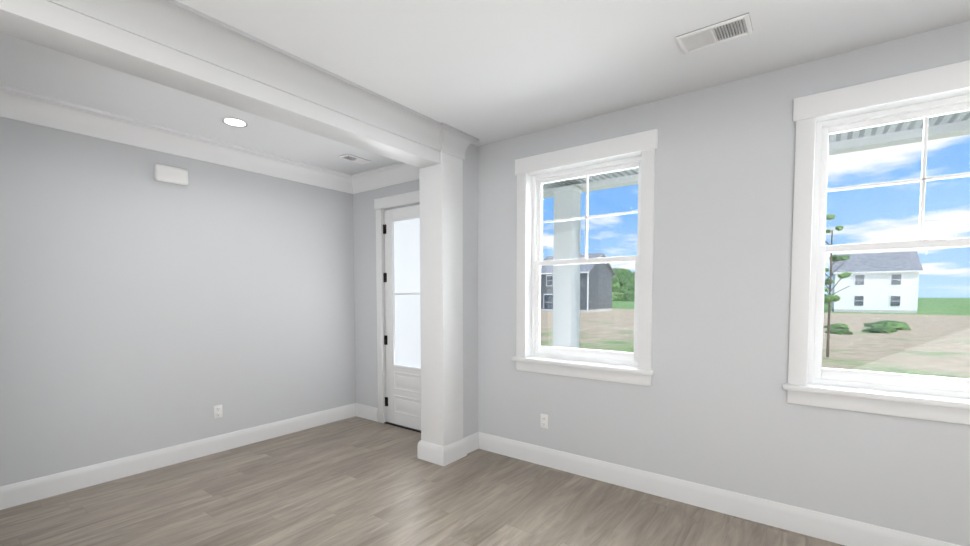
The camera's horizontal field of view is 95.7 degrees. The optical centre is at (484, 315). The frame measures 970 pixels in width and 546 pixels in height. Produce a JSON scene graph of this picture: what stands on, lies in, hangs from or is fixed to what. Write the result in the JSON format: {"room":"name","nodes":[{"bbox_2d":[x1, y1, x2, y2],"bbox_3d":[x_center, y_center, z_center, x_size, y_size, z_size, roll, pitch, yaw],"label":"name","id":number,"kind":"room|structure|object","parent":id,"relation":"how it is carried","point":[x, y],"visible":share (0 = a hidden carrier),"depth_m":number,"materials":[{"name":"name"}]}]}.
{"room":"empty living room","nodes":[
{"label":"empty living room","id":0,"kind":"room"},
{"bbox_2d":[0,117,355,486],"bbox_3d":[-3.808,-0.058,2.128,0.140,2.740,7.800,2,3,37],"label":"wall","id":1,"kind":"structure","parent":0,"point":[142,310],"depth_m":3.52,"materials":[{"name":"paint"}]},
{"bbox_2d":[154,164,187,184],"bbox_3d":[-2.559,-1.146,3.580,0.059,0.132,0.236,2,3,37],"label":"door chime","id":2,"kind":"object","parent":1,"relation":"attached to","point":[169,174],"visible":1,"depth_m":3.56,"materials":[{"name":"white plastic"}]},
{"bbox_2d":[0,403,355,509],"bbox_3d":[-3.751,1.239,2.133,0.016,0.150,7.500,2,3,37],"label":"baseboard","id":3,"kind":"structure","parent":1,"relation":"attached to","point":[23,492],"depth_m":3.55,"materials":[{"name":"white wood"}]},
{"bbox_2d":[0,85,355,193],"bbox_3d":[-3.718,-1.335,1.989,0.100,0.175,7.500,2,3,37],"label":"crown molding","id":4,"kind":"structure","parent":1,"relation":"attached to","point":[28,107],"depth_m":3.46,"materials":[{"name":"white wood"}]},
{"bbox_2d":[214,405,222,418],"bbox_3d":[-2.393,0.865,3.937,0.010,0.115,0.070,2,3,37],"label":"electrical outlet","id":5,"kind":"object","parent":1,"relation":"attached to","point":[218,413],"visible":1,"depth_m":3.93,"materials":[{"name":"white plastic"}]},
{"bbox_2d":[0,416,844,545],"bbox_3d":[0.051,1.504,-0.692,9.780,0.120,7.800,2,3,37],"label":"floor","id":6,"kind":"structure","parent":0,"point":[355,481],"depth_m":2.92,"materials":[{"name":"brown wood"}]},
{"bbox_2d":[417,122,478,465],"bbox_3d":[-0.371,-0.133,3.763,0.460,2.740,0.460,2,3,37],"label":"column","id":7,"kind":"structure","parent":6,"relation":"on","point":[442,442],"depth_m":3.67,"materials":[{"name":"white"}]},
{"bbox_2d":[463,144,477,437],"bbox_3d":[-0.223,-0.142,3.961,0.220,2.740,0.245,2,3,37],"label":"wall","id":8,"kind":"structure","parent":0,"point":[470,293],"depth_m":3.90,"materials":[{"name":"paint"}]},
{"bbox_2d":[0,0,969,174],"bbox_3d":[0.051,-1.353,-0.824,9.780,0.120,7.800,2,3,37],"label":"ceiling","id":9,"kind":"structure","parent":0,"point":[484,72],"depth_m":2.44,"materials":[{"name":"paint"}]},
{"bbox_2d":[0,0,440,167],"bbox_3d":[-1.237,-1.313,2.551,0.420,0.270,2.650,2,3,37],"label":"beam","id":10,"kind":"structure","parent":9,"relation":"attached to","point":[175,44],"depth_m":2.23,"materials":[{"name":"white paint"}]},
{"bbox_2d":[220,117,248,127],"bbox_3d":[-1.925,-1.484,3.377,0.197,0.006,0.197,2,3,37],"label":"recessed light","id":11,"kind":"object","parent":9,"relation":"in","point":[235,122],"visible":1,"depth_m":3.37,"materials":[{"name":"white plastic"}]},
{"bbox_2d":[338,154,370,163],"bbox_3d":[-1.270,-1.522,4.285,0.140,0.012,0.280,2,3,37],"label":"ceiling vent","id":12,"kind":"object","parent":9,"relation":"in","point":[352,158],"visible":1,"depth_m":4.27,"materials":[{"name":"grey metal"}]},
{"bbox_2d":[676,13,752,53],"bbox_3d":[1.168,-1.428,2.237,0.325,0.012,0.185,2,3,37],"label":"ceiling vent","id":13,"kind":"object","parent":9,"relation":"in","point":[720,32],"visible":1,"depth_m":2.22,"materials":[{"name":"grey metal"}]},
{"bbox_2d":[353,21,969,545],"bbox_3d":[2.284,-0.067,2.339,9.640,2.740,0.160,2,3,37],"label":"wall","id":14,"kind":"structure","parent":0,"point":[711,407],"depth_m":2.81,"materials":[{"name":"paint"}]},
{"bbox_2d":[356,403,377,421],"bbox_3d":[-1.343,1.106,5.001,0.370,0.150,0.016,2,3,37],"label":"baseboard","id":15,"kind":"structure","parent":14,"relation":"attached to","point":[363,411],"depth_m":4.99,"materials":[{"name":"white wood"}]},
{"bbox_2d":[348,162,418,192],"bbox_3d":[-0.862,-1.449,4.458,1.470,0.175,0.120,2,3,37],"label":"crown molding","id":16,"kind":"structure","parent":14,"relation":"attached to","point":[397,173],"depth_m":4.65,"materials":[{"name":"white wood"}]},
{"bbox_2d":[374,190,420,432],"bbox_3d":[-0.692,-0.025,4.555,1.145,2.450,0.186,2,3,37],"label":"door frame","id":17,"kind":"structure","parent":14,"relation":"attached to","point":[383,204],"depth_m":4.77,"materials":[{"name":"white paint"}]},
{"bbox_2d":[383,205,420,429],"bbox_3d":[-0.732,0.035,4.514,0.914,2.303,0.096,2,3,37],"label":"door","id":18,"kind":"structure","parent":14,"relation":"in","point":[401,275],"depth_m":4.63,"materials":[{"name":"white paint"}]},
{"bbox_2d":[540,414,547,428],"bbox_3d":[0.488,0.875,3.623,0.070,0.115,0.010,2,3,37],"label":"electrical outlet","id":19,"kind":"object","parent":14,"relation":"attached to","point":[543,420],"visible":1,"depth_m":3.62,"materials":[{"name":"white plastic"}]},
{"bbox_2d":[512,129,657,385],"bbox_3d":[0.756,-0.405,3.432,1.170,1.773,0.211,2,3,37],"label":"window","id":20,"kind":"structure","parent":14,"relation":"in","point":[534,174],"depth_m":3.42,"materials":[{"name":"white wood"}]},
{"bbox_2d":[476,432,960,545],"bbox_3d":[3.012,1.257,1.745,7.690,0.150,0.016,2,3,37],"label":"baseboard","id":21,"kind":"structure","parent":14,"relation":"attached to","point":[832,528],"depth_m":2.86,"materials":[{"name":"white wood"}]},
{"bbox_2d":[782,60,969,424],"bbox_3d":[2.287,-0.352,2.287,1.170,1.773,0.211,2,3,37],"label":"window","id":22,"kind":"structure","parent":14,"relation":"in","point":[819,118],"depth_m":2.44,"materials":[{"name":"white"}]},
{"label":"outside","id":23,"kind":"structure","parent":0,"visible":0},
{"bbox_2d":[540,298,969,378],"bbox_3d":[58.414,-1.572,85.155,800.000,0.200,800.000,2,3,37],"label":"ground","id":24,"kind":"structure","parent":23,"point":[901,337],"depth_m":22.83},
{"bbox_2d":[541,253,615,312],"bbox_3d":[12.576,-4.593,62.136,8.700,7.960,9.230,2,3,37],"label":"house","id":25,"kind":"structure","parent":24,"relation":"on","point":[595,278],"depth_m":59.57,"materials":[{"name":"grey"}]},
{"bbox_2d":[612,275,617,283],"bbox_3d":[44.723,-11.724,167.104,12.563,12.515,12.980,2,3,37],"label":"tree","id":26,"kind":"object","parent":24,"relation":"on","point":[615,278],"depth_m":162.15,"materials":[{"name":"green plant"}]},
{"bbox_2d":[612,278,619,290],"bbox_3d":[46.032,-10.807,166.807,10.880,10.711,9.992,2,3,37],"label":"tree","id":27,"kind":"object","parent":24,"relation":"on","point":[616,286],"depth_m":162.84,"materials":[{"name":"green plant"}]},
{"bbox_2d":[613,268,631,276],"bbox_3d":[51.960,-12.218,172.798,11.944,12.977,13.236,2,3,37],"label":"tree","id":28,"kind":"object","parent":24,"relation":"on","point":[624,271],"depth_m":168.34,"materials":[{"name":"green plant"}]},
{"bbox_2d":[612,290,634,300],"bbox_3d":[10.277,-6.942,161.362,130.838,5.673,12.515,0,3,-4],"label":"tree","id":29,"kind":"object","parent":24,"relation":"on","point":[625,296],"depth_m":160.87,"materials":[{"name":"green plant"}]},
{"bbox_2d":[612,281,634,292],"bbox_3d":[51.834,-9.223,168.058,12.922,9.658,12.671,2,3,37],"label":"tree","id":30,"kind":"object","parent":24,"relation":"on","point":[625,288],"depth_m":163.10,"materials":[{"name":"green plant"}]},
{"bbox_2d":[617,274,634,285],"bbox_3d":[54.130,-10.645,167.809,9.350,10.295,9.558,2,3,37],"label":"tree","id":31,"kind":"object","parent":24,"relation":"on","point":[630,278],"depth_m":164.67,"materials":[{"name":"green plant"}]},
{"bbox_2d":[823,323,849,328],"bbox_3d":[23.756,0.763,29.640,1.445,0.491,1.258,2,3,37],"label":"bush","id":32,"kind":"object","parent":24,"relation":"on","point":[837,326],"depth_m":29.29,"materials":[{"name":"green plant"}]},
{"bbox_2d":[824,214,851,356],"bbox_3d":[12.421,-1.053,15.958,1.390,5.152,1.384,2,3,37],"label":"tree","id":33,"kind":"object","parent":24,"relation":"on","point":[835,297],"depth_m":15.76,"materials":[{"name":"green plant"}]},
{"bbox_2d":[824,329,852,334],"bbox_3d":[20.589,0.970,25.536,1.305,0.448,1.126,2,3,37],"label":"bush","id":34,"kind":"object","parent":24,"relation":"on","point":[841,332],"depth_m":25.20,"materials":[{"name":"green plant"}]},
{"bbox_2d":[832,251,922,312],"bbox_3d":[52.728,-4.488,59.876,8.700,7.960,9.730,2,3,37],"label":"house","id":35,"kind":"structure","parent":24,"relation":"on","point":[893,262],"depth_m":56.52,"materials":[{"name":"white"}]},
{"bbox_2d":[861,326,896,333],"bbox_3d":[23.673,0.928,26.350,1.644,0.546,1.266,2,3,37],"label":"bush","id":36,"kind":"object","parent":24,"relation":"on","point":[880,329],"depth_m":25.92,"materials":[{"name":"green plant"}]},
{"bbox_2d":[864,320,904,326],"bbox_3d":[27.693,0.683,30.317,2.227,0.703,1.685,2,3,37],"label":"bush","id":37,"kind":"object","parent":24,"relation":"on","point":[877,322],"depth_m":30.36,"materials":[{"name":"green plant"}]},
{"bbox_2d":[870,322,910,329],"bbox_3d":[26.695,0.761,28.910,2.013,0.648,1.494,2,3,37],"label":"bush","id":38,"kind":"object","parent":24,"relation":"on","point":[898,325],"depth_m":28.46,"materials":[{"name":"green plant"}]},
{"bbox_3d":[1.688,1.648,4.428,18.000,0.820,2.340,2,3,37],"label":"porch","id":39,"kind":"object","parent":24,"relation":"on","visible":0},
{"bbox_2d":[553,185,581,347],"bbox_3d":[1.111,-0.270,5.973,0.320,2.870,0.320,2,3,37],"label":"porch column","id":40,"kind":"structure","parent":39,"relation":"on","point":[570,296],"depth_m":5.85,"materials":[{"name":"white"}]},
{"bbox_3d":[7.547,-0.048,1.160,0.320,2.870,0.320,2,3,37],"label":"porch column","id":41,"kind":"structure","parent":0,"visible":0},
{"bbox_2d":[543,111,969,197],"bbox_3d":[1.793,-2.164,4.392,18.000,1.060,2.690,2,3,37],"label":"porch ceiling","id":42,"kind":"structure","parent":41,"relation":"on","point":[860,145],"depth_m":4.13,"materials":[{"name":"white paint"}]}
]}

